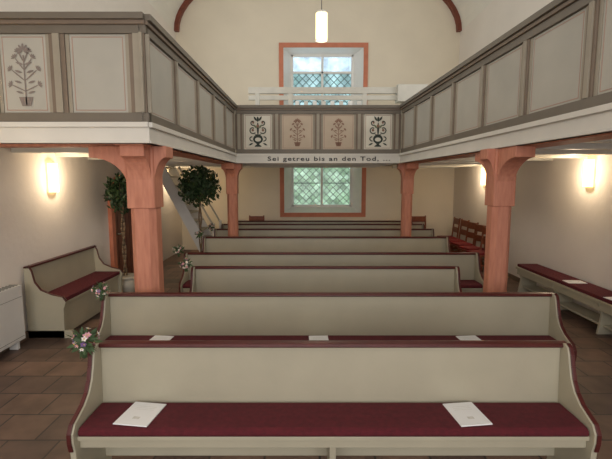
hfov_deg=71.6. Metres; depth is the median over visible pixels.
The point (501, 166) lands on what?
column
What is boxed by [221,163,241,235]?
column
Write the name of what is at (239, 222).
pew
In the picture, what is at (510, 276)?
baseboard
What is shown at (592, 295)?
bench
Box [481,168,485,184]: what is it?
lamp
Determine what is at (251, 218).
wooden chair
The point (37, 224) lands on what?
wall
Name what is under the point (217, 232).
pew
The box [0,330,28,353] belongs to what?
baseboard
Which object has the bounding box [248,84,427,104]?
loft railing
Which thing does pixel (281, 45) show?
trim
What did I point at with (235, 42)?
wall
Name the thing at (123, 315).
pew
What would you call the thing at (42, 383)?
floor
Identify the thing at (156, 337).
booklet
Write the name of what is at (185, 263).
posy
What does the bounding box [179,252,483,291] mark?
pew
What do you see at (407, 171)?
column
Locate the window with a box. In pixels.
[291,54,353,206]
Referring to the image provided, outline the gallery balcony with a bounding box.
[0,0,611,167]
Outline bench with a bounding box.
[516,264,611,333]
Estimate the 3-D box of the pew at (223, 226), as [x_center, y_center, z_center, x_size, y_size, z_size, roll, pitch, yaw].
[0.415,0.334,10.366,4.974,0.933,0.465,0,7,0]
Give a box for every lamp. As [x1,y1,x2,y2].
[47,163,58,191]
[316,0,327,42]
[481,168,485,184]
[582,159,594,186]
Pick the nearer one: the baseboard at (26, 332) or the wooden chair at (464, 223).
the baseboard at (26, 332)
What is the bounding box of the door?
[108,175,133,272]
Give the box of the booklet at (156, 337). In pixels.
[150,335,173,339]
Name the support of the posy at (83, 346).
attached to the pew at (331, 399)
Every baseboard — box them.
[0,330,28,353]
[454,249,519,281]
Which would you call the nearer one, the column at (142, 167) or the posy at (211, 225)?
the column at (142, 167)
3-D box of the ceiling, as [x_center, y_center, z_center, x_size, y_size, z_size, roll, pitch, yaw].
[0.320,-5.486,3.437,8.060,2.100,16.100,0,7,0]
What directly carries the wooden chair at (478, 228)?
on the floor
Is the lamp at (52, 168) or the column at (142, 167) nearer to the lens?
the column at (142, 167)
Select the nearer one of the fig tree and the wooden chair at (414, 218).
the fig tree
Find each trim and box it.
[174,0,461,31]
[279,43,367,216]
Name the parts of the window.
lower glass, middle glass pane, glass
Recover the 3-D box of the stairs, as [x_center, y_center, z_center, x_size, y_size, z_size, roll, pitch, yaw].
[-2.736,-0.351,10.207,1.410,2.330,0.861,0,7,0]
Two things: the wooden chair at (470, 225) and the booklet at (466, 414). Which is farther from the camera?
the wooden chair at (470, 225)
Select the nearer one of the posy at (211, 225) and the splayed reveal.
the posy at (211, 225)
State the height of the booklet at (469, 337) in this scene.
0.006 m
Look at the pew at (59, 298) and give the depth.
5.75 m
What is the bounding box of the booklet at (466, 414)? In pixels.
[443,402,492,426]
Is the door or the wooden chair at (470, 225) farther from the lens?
the wooden chair at (470, 225)
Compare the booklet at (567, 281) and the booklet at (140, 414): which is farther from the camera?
the booklet at (567, 281)
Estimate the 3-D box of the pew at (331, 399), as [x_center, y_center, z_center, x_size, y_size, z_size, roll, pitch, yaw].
[0.165,1.226,2.728,3.154,0.933,0.465,0,7,0]
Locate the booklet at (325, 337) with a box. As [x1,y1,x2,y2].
[309,335,328,339]
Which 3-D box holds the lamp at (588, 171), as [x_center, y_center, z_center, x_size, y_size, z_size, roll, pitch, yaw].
[4.152,-0.830,6.246,0.095,0.400,0.188,0,7,0]
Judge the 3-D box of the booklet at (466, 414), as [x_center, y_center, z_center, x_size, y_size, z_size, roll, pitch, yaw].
[1.020,1.170,2.694,0.200,0.006,0.260,-1,7,-7]
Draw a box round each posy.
[67,327,103,358]
[89,282,110,300]
[172,245,184,256]
[178,256,192,271]
[195,230,203,239]
[208,223,214,230]
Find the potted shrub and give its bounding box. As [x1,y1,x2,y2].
[103,172,134,291]
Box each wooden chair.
[249,215,263,220]
[412,215,425,228]
[448,217,460,250]
[449,219,469,251]
[450,221,478,251]
[457,223,485,260]
[466,226,485,270]
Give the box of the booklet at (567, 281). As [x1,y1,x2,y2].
[562,280,587,283]
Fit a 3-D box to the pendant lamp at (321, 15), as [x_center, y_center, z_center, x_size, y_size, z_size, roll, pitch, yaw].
[0.210,-4.555,5.509,0.160,4.030,0.160,0,7,0]
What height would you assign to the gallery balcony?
1.117 m
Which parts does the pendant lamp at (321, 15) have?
lamp shade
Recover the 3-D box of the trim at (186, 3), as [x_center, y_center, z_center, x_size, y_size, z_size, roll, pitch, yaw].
[0.320,-6.337,11.372,7.760,1.950,0.140,0,7,0]
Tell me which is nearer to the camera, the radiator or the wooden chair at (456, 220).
the radiator
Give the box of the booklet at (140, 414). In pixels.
[113,402,166,426]
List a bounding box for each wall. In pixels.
[0,0,182,331]
[175,0,459,249]
[452,0,611,313]
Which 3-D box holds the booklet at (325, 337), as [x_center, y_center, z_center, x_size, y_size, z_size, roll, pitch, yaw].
[0.120,1.027,3.916,0.180,0.006,0.250,0,7,-2]
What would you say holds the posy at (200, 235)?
on the pew at (210, 243)
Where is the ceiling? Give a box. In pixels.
[147,0,492,29]
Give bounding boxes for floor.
[0,250,611,458]
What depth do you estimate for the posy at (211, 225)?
9.26 m
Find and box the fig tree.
[177,165,221,251]
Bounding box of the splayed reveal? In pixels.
[283,48,363,212]
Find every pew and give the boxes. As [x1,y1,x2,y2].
[23,245,123,337]
[66,340,601,458]
[88,292,576,360]
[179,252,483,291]
[189,266,461,291]
[202,236,449,251]
[214,229,433,235]
[221,224,424,228]
[227,221,412,223]
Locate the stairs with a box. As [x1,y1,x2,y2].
[162,166,221,251]
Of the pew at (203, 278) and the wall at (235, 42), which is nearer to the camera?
the pew at (203, 278)
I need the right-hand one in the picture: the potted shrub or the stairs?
the stairs
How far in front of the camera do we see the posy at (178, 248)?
6.17 m
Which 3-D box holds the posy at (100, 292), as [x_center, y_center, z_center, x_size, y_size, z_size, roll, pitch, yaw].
[-1.901,0.560,3.929,0.183,0.193,0.184,0,7,0]
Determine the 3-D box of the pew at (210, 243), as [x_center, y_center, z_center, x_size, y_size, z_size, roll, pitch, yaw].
[0.380,0.610,8.002,4.664,0.933,0.465,0,7,0]
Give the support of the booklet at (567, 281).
on the bench
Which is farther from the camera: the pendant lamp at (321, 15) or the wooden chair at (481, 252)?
the wooden chair at (481, 252)
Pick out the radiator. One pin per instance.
(12, 325)
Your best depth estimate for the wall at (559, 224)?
7.41 m
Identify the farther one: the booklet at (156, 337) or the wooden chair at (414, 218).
the wooden chair at (414, 218)
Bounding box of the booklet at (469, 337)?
[456,335,480,339]
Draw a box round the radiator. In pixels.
[0,285,25,351]
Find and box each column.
[88,145,172,291]
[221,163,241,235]
[397,163,418,235]
[475,146,535,291]
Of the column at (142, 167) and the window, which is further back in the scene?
the window

